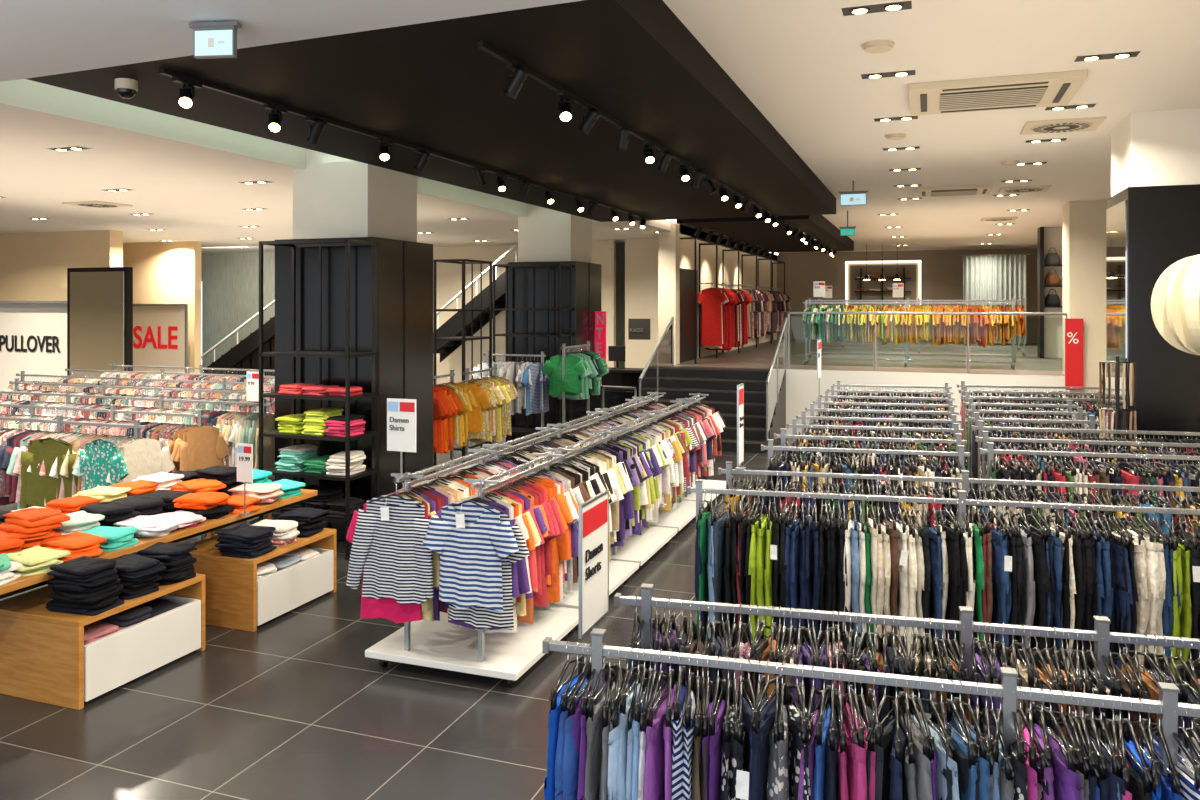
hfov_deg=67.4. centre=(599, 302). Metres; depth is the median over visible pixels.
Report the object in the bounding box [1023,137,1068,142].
recessed light
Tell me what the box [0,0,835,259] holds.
ceiling
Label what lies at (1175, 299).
pendant lamp
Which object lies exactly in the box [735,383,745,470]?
sale sign
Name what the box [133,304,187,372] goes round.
sign board
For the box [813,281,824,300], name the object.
price sign
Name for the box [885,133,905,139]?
ceiling speaker
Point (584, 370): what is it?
shirts
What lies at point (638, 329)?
sign
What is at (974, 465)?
trousers
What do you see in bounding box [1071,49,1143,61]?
recessed light
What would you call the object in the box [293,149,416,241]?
column
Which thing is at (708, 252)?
wall
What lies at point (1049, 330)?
shelving unit
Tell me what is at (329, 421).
garment
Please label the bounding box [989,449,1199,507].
trousers
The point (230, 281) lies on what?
wall
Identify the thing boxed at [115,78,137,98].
dome security camera
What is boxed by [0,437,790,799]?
floor
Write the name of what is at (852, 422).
trousers
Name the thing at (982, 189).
air conditioner
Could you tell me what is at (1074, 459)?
trousers
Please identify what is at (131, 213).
recessed light
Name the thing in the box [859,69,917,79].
recessed light
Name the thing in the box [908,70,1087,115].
air conditioner
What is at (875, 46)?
ceiling speaker
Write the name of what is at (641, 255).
column
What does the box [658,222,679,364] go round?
wall
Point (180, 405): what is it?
shirts
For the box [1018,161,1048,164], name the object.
recessed light
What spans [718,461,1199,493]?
rack
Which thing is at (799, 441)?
trousers
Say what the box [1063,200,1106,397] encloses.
column
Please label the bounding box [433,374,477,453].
shirts
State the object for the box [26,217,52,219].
recessed light
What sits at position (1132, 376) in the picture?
display stand
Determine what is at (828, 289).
price sign
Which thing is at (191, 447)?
shirts
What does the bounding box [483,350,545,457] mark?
rack
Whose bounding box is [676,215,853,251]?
ceiling
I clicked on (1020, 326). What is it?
shirts
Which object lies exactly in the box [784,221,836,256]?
track light
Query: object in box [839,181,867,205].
exit sign
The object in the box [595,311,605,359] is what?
sign
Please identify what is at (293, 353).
shelf unit
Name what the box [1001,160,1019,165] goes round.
ceiling speaker
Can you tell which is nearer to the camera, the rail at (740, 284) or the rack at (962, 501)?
the rack at (962, 501)
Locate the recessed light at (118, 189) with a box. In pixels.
[100,188,133,190]
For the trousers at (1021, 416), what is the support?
hanging from the rack at (1069, 405)
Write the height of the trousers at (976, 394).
1.190 m
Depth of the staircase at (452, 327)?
20.76 m
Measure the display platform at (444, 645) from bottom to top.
0.130 m
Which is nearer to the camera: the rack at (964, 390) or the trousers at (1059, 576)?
the trousers at (1059, 576)
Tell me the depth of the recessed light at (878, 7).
5.00 m
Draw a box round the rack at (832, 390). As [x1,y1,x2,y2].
[827,386,952,402]
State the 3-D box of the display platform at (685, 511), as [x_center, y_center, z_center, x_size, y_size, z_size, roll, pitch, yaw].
[0.498,2.335,9.877,1.090,0.130,1.220,0,0,20]
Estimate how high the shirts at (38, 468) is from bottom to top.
0.837 m
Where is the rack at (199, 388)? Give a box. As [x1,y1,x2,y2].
[9,378,269,398]
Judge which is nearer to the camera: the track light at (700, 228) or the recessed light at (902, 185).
the recessed light at (902, 185)
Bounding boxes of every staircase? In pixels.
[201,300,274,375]
[436,244,516,361]
[654,366,785,452]
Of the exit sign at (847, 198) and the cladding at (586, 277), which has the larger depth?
the cladding at (586, 277)
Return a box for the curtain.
[959,254,1029,343]
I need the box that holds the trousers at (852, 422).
[811,409,953,436]
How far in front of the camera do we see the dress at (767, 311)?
24.52 m
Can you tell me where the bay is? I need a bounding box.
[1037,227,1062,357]
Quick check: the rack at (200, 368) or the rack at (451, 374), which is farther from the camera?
the rack at (200, 368)
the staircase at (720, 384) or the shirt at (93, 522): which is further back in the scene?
the staircase at (720, 384)
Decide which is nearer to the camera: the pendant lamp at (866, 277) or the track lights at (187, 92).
the track lights at (187, 92)
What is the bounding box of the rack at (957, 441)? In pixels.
[774,428,966,461]
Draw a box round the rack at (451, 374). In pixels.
[433,370,454,472]
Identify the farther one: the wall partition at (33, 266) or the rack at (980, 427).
the wall partition at (33, 266)
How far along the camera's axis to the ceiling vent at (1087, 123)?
8.23 m
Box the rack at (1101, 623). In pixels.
[614,584,1199,685]
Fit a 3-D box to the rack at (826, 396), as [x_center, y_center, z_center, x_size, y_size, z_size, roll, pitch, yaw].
[3.202,1.698,10.059,1.440,1.401,0.480,0,0,12]
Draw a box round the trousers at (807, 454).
[782,435,957,474]
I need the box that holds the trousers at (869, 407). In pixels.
[824,396,947,416]
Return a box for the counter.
[601,346,643,414]
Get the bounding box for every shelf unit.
[259,239,378,559]
[433,259,491,476]
[493,263,571,452]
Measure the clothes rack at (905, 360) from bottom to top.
1.261 m
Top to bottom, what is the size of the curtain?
2.538 m
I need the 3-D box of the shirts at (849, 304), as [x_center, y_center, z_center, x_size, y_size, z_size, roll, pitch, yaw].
[8.560,0.347,23.487,4.416,0.837,0.772,0,0,20]
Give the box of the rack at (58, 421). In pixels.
[0,415,146,439]
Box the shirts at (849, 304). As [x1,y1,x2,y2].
[844,304,1016,308]
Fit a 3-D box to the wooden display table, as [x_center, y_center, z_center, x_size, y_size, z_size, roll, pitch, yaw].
[-3.773,2.027,6.176,1.180,0.745,4.220,0,0,20]
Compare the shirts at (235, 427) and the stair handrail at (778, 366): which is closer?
the shirts at (235, 427)
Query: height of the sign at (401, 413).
0.508 m
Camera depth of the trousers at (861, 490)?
5.52 m
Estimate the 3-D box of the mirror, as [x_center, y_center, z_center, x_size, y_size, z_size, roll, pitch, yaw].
[-9.323,0.870,16.762,1.500,3.060,0.130,0,0,20]
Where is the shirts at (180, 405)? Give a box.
[3,382,274,414]
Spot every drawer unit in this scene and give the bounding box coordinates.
[0,573,204,709]
[189,524,335,631]
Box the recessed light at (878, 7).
[838,0,914,16]
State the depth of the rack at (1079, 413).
8.55 m
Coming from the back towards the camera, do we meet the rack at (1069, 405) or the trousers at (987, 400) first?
the trousers at (987, 400)
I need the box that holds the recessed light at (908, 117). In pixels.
[872,115,919,121]
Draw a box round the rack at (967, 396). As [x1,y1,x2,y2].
[961,392,1105,406]
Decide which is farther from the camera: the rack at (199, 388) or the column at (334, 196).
the rack at (199, 388)
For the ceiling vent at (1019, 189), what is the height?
0.028 m
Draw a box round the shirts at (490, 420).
[457,368,518,442]
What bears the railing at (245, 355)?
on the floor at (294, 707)
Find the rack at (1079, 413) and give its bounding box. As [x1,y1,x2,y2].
[965,404,1086,488]
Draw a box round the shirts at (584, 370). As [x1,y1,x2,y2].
[541,344,608,399]
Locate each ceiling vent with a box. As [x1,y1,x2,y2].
[62,201,132,207]
[980,217,1017,220]
[998,185,1050,192]
[1020,116,1105,134]
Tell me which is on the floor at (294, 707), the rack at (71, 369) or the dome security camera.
the rack at (71, 369)
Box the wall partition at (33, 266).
[0,230,122,398]
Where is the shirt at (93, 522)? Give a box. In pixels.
[0,465,305,585]
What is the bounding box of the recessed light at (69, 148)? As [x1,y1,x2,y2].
[44,145,92,150]
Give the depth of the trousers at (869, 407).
10.02 m
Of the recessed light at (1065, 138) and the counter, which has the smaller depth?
the recessed light at (1065, 138)
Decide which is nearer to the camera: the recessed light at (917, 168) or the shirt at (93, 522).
the shirt at (93, 522)
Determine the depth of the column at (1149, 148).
7.73 m
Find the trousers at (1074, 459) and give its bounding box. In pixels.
[980,437,1199,490]
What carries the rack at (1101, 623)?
on the floor at (294, 707)
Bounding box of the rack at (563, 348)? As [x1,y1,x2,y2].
[561,341,589,428]
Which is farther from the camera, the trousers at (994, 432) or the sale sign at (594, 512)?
the trousers at (994, 432)
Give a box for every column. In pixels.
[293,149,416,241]
[518,204,591,262]
[625,239,657,367]
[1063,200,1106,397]
[1111,108,1199,196]
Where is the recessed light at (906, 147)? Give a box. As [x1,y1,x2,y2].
[881,146,920,150]
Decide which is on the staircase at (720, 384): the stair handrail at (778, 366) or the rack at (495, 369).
the stair handrail at (778, 366)
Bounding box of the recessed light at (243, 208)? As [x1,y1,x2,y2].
[243,208,266,209]
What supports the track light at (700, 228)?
hanging from the ceiling at (754, 230)
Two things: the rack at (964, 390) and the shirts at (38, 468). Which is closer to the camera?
the shirts at (38, 468)
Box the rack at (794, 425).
[786,419,963,445]
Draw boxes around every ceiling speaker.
[862,40,893,52]
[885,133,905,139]
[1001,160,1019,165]
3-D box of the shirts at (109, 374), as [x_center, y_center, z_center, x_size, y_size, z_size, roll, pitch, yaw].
[-5.801,1.497,14.773,5.982,0.838,0.773,0,0,20]
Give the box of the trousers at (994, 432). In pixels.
[974,418,1098,444]
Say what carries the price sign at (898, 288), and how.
attached to the clothes rack at (908, 300)
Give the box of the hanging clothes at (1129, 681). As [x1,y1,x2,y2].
[626,596,1199,759]
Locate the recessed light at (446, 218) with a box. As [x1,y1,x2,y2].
[446,218,471,219]
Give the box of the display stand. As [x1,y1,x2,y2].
[1099,356,1136,445]
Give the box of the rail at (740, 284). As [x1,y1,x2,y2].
[740,284,780,288]
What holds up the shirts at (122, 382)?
hanging from the rack at (71, 369)
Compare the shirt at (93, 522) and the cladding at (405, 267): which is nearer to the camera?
the shirt at (93, 522)
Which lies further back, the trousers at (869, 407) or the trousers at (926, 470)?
the trousers at (869, 407)
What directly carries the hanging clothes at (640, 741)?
hanging from the rack at (1168, 692)
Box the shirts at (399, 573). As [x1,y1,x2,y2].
[346,393,671,622]
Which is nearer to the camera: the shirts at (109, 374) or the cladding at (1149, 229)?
the cladding at (1149, 229)
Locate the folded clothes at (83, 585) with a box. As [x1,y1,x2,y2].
[45,507,328,615]
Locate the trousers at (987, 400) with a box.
[964,390,1105,449]
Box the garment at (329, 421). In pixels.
[275,383,365,518]
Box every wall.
[123,241,200,372]
[201,243,624,367]
[433,245,517,383]
[592,240,615,367]
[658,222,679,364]
[680,225,776,357]
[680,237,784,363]
[777,248,1036,342]
[786,369,1067,434]
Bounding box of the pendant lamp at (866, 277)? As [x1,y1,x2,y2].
[863,274,869,279]
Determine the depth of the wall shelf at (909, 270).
28.49 m
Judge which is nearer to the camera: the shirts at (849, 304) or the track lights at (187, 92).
the track lights at (187, 92)
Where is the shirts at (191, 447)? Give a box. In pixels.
[0,403,228,472]
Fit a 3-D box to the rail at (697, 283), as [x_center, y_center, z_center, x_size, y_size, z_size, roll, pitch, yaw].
[2.746,-0.420,20.766,0.334,0.028,3.000,0,0,20]
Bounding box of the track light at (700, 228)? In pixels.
[692,224,775,257]
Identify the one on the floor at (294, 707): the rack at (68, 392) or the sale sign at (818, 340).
the rack at (68, 392)
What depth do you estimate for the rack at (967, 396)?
9.78 m
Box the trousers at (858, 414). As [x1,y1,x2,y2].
[819,401,948,424]
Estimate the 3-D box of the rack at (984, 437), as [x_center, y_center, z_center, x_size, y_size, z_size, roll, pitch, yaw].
[3.858,1.688,6.670,2.020,1.421,0.480,0,0,12]
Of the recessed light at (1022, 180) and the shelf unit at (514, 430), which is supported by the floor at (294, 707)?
the shelf unit at (514, 430)
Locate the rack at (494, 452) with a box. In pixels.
[391,391,665,650]
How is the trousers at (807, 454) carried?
hanging from the rack at (957, 441)
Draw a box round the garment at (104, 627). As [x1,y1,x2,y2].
[84,598,179,644]
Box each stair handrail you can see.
[639,317,673,402]
[766,317,786,440]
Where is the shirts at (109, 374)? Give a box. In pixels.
[100,365,274,382]
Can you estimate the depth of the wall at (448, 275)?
22.18 m
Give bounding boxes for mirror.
[67,267,132,376]
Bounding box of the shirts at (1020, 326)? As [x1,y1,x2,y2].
[827,301,1025,335]
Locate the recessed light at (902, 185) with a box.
[892,184,922,186]
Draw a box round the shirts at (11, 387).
[1,374,274,400]
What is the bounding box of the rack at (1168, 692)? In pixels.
[542,628,1199,775]
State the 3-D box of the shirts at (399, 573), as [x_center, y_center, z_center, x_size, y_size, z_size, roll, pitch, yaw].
[-0.304,1.618,8.519,0.780,1.000,5.998,0,0,20]
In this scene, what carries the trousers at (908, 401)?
hanging from the rack at (832, 390)
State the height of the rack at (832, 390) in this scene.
1.401 m
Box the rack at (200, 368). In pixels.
[108,362,274,373]
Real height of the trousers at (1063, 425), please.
1.179 m
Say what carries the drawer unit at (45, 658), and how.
on the floor at (294, 707)
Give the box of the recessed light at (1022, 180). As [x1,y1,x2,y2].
[1000,179,1033,181]
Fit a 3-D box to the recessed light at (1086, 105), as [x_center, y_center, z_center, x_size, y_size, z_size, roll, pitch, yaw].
[3.920,-1.643,7.502,0.397,0.014,0.194,0,0,20]
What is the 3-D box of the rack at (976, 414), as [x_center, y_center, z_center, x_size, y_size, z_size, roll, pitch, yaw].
[3.822,1.688,7.943,1.070,1.421,0.480,0,0,12]
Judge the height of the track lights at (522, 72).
0.211 m
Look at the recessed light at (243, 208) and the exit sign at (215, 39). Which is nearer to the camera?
the exit sign at (215, 39)
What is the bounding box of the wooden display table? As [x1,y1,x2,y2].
[0,489,317,598]
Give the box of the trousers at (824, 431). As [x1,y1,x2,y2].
[803,416,952,444]
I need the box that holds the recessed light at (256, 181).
[238,180,271,183]
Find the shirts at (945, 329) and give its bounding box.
[802,302,1013,347]
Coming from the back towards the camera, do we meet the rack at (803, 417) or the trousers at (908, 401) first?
the trousers at (908, 401)
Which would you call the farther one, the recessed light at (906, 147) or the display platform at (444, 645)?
the recessed light at (906, 147)
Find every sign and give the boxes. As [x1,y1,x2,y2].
[189,21,241,58]
[201,281,201,364]
[237,443,252,515]
[247,371,258,404]
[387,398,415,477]
[579,490,608,638]
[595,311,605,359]
[628,319,649,339]
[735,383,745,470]
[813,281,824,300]
[816,339,821,400]
[823,286,831,299]
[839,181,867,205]
[839,210,855,235]
[893,283,903,296]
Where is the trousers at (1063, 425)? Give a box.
[969,409,1080,493]
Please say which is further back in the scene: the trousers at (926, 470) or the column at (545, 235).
the column at (545, 235)
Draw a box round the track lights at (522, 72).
[477,41,778,226]
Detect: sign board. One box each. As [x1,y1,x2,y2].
[0,301,66,395]
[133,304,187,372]
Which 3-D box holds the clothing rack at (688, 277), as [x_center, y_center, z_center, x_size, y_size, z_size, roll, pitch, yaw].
[3.706,-0.050,23.289,0.410,2.500,11.740,0,0,20]
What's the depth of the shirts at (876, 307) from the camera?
18.91 m
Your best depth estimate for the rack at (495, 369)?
11.53 m
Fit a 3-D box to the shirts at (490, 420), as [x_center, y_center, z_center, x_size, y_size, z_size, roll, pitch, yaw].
[-1.579,1.357,11.882,0.761,0.957,0.904,0,0,20]
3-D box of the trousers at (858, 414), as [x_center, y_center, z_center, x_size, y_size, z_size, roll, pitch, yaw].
[2.973,1.635,9.399,1.375,1.192,0.373,0,0,12]
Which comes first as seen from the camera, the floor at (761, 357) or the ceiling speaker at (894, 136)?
the ceiling speaker at (894, 136)
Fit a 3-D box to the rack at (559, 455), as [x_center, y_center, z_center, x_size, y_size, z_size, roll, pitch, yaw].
[0.220,1.690,8.371,0.240,1.160,5.920,0,0,20]
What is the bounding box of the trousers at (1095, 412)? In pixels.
[964,396,1105,469]
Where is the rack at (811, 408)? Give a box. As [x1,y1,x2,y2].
[805,403,958,424]
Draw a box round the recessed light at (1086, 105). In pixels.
[1043,103,1097,110]
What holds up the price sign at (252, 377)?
attached to the rack at (68, 392)
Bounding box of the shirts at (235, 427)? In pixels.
[0,391,274,469]
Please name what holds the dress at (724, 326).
attached to the clothing rack at (688, 277)
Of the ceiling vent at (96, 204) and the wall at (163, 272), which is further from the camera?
the wall at (163, 272)
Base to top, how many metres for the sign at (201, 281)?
2.600 m
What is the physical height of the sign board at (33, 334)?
2.440 m
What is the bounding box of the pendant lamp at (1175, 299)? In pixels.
[1151,255,1199,354]
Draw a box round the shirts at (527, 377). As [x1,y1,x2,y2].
[473,354,548,414]
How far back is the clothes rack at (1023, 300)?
21.07 m
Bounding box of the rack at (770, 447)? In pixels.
[761,439,969,469]
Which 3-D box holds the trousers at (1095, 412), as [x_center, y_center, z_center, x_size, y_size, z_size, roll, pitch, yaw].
[4.973,1.613,9.717,1.976,1.190,0.416,0,0,14]
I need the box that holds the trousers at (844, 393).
[838,384,945,403]
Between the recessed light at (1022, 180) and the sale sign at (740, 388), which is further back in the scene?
the recessed light at (1022, 180)
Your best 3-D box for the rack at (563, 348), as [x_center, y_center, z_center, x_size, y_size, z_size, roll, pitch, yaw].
[-0.355,1.494,13.477,0.480,1.811,1.120,0,0,20]
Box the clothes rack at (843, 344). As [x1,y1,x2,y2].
[842,299,1019,349]
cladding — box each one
[275,237,432,540]
[508,261,600,450]
[1106,184,1199,442]
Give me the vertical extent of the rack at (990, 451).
1.421 m
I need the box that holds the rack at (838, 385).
[833,381,951,400]
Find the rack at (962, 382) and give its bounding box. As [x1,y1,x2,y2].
[957,381,1105,428]
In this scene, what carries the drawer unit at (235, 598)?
on the floor at (294, 707)
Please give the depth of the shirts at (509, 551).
6.23 m
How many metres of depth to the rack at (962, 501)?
4.98 m
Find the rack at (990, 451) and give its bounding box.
[979,442,1199,489]
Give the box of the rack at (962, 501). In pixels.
[687,479,1199,620]
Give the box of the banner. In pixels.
[1065,318,1082,389]
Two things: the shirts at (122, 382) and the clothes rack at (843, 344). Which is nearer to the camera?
the shirts at (122, 382)
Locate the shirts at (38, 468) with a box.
[0,417,174,509]
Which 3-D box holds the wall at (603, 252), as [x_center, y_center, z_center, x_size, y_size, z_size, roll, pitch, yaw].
[-0.513,0.500,20.490,1.800,3.800,0.150,0,0,20]
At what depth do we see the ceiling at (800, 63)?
6.95 m
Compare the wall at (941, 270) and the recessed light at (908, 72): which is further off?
the wall at (941, 270)
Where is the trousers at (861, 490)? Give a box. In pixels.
[724,471,1199,628]
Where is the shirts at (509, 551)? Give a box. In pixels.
[423,394,724,633]
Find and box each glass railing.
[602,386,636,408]
[788,312,1066,373]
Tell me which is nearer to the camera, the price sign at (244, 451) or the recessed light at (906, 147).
the price sign at (244, 451)
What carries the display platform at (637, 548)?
on the floor at (294, 707)
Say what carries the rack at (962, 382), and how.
on the floor at (294, 707)
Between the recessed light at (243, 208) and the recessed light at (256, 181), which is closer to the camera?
the recessed light at (256, 181)
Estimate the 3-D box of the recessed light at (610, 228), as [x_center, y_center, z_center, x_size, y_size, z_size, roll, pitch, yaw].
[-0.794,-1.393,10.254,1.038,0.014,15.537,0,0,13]
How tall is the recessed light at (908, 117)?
0.014 m
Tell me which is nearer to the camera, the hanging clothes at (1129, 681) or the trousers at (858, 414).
the hanging clothes at (1129, 681)
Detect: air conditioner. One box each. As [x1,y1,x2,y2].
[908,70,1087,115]
[917,184,992,196]
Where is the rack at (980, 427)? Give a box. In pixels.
[971,420,1199,489]
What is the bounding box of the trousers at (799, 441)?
[793,425,961,457]
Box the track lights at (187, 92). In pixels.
[159,68,652,228]
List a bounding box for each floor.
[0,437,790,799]
[671,339,1064,375]
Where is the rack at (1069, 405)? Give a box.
[963,398,1076,483]
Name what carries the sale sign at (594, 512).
on the floor at (294, 707)
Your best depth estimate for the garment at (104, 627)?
5.72 m
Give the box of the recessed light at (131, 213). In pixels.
[131,213,151,214]
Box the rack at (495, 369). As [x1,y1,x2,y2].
[463,364,497,465]
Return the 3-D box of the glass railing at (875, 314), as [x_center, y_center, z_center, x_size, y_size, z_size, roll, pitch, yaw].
[5.561,0.678,15.588,4.567,1.044,0.046,0,0,20]
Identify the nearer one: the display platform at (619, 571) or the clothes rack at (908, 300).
the display platform at (619, 571)
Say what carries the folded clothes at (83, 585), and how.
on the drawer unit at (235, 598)
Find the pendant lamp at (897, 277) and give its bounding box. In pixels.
[894,274,900,279]
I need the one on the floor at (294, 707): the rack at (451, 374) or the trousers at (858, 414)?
the rack at (451, 374)
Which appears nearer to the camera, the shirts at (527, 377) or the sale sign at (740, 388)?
the sale sign at (740, 388)
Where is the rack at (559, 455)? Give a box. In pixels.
[464,393,707,661]
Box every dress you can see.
[697,283,751,350]
[739,284,790,338]
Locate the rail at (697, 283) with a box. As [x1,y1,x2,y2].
[697,283,737,285]
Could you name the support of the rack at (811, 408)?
on the floor at (294, 707)
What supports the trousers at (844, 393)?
hanging from the rack at (838, 385)
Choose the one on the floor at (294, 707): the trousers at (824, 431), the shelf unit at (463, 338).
the shelf unit at (463, 338)
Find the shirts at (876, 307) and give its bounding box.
[808,300,1017,339]
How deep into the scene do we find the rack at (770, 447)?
6.43 m
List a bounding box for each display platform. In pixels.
[365,605,578,686]
[550,560,638,608]
[610,526,676,571]
[649,500,706,536]
[677,479,725,500]
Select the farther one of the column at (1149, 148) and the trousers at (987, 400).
the trousers at (987, 400)
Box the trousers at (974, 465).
[971,427,1199,505]
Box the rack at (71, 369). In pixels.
[65,366,274,382]
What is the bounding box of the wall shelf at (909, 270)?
[845,260,920,305]
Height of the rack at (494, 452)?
1.160 m
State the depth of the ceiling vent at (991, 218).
17.48 m
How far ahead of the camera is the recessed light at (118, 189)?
11.06 m
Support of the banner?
attached to the column at (1084, 222)
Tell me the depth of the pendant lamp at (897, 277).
24.64 m
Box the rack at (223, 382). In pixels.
[16,371,274,389]
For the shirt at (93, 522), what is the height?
0.260 m
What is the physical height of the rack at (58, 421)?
1.361 m
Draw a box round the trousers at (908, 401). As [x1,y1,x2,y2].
[832,390,946,409]
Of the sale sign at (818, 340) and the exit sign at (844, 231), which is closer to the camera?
the sale sign at (818, 340)
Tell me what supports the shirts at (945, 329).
hanging from the clothes rack at (905, 360)
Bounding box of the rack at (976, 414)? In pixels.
[968,412,1098,435]
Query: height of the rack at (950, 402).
1.401 m
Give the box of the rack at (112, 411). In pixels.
[0,401,219,542]
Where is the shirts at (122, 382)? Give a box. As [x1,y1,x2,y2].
[59,369,274,390]
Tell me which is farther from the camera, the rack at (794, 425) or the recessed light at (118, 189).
the recessed light at (118, 189)
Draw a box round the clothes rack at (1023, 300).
[818,298,1026,355]
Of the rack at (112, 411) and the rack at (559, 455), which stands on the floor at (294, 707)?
the rack at (112, 411)
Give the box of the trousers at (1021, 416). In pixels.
[966,402,1071,469]
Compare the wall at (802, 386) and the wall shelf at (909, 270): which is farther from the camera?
the wall shelf at (909, 270)
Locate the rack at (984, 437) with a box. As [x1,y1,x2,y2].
[975,431,1199,498]
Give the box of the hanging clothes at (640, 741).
[544,641,1199,799]
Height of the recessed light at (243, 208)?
0.014 m
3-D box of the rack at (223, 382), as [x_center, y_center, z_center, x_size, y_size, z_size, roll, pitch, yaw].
[-6.108,1.718,12.764,6.020,1.361,0.480,0,0,20]
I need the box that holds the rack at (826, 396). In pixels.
[820,391,954,415]
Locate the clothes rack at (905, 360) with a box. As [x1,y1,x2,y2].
[802,300,1015,369]
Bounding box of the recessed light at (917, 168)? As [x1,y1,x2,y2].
[888,167,921,170]
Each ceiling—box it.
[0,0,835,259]
[663,0,1199,252]
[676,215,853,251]
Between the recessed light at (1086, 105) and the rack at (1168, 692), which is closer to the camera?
the rack at (1168, 692)
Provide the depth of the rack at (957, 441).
6.99 m
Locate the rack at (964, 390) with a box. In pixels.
[959,386,1105,469]
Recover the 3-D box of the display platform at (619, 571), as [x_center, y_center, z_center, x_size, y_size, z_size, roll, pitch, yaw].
[-0.379,2.335,7.472,1.090,0.130,1.220,0,0,20]
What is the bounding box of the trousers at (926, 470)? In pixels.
[767,446,961,497]
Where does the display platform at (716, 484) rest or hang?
on the floor at (294, 707)
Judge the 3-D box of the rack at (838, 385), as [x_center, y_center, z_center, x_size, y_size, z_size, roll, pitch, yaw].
[3.699,1.698,11.421,1.440,1.401,0.480,0,0,12]
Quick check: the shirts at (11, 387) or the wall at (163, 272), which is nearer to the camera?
the shirts at (11, 387)
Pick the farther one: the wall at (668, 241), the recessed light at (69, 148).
the wall at (668, 241)
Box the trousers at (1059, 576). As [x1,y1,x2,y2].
[695,488,1199,678]
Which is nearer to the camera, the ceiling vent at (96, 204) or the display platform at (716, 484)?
the display platform at (716, 484)
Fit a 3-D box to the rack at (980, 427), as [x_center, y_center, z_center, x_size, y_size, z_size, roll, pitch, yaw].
[4.081,1.688,7.280,2.020,1.421,0.480,0,0,12]
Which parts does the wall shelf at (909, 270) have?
folded knitwear on wall shelf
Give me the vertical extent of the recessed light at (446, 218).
0.014 m
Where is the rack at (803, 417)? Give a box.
[796,411,960,434]
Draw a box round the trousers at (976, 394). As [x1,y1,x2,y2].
[960,385,1105,444]
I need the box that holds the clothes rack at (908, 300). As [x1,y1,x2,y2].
[807,298,1016,361]
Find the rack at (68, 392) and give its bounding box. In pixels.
[0,390,274,524]
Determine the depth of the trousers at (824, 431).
8.14 m
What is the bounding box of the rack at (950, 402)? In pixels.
[813,397,956,417]
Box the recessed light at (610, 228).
[610,228,657,232]

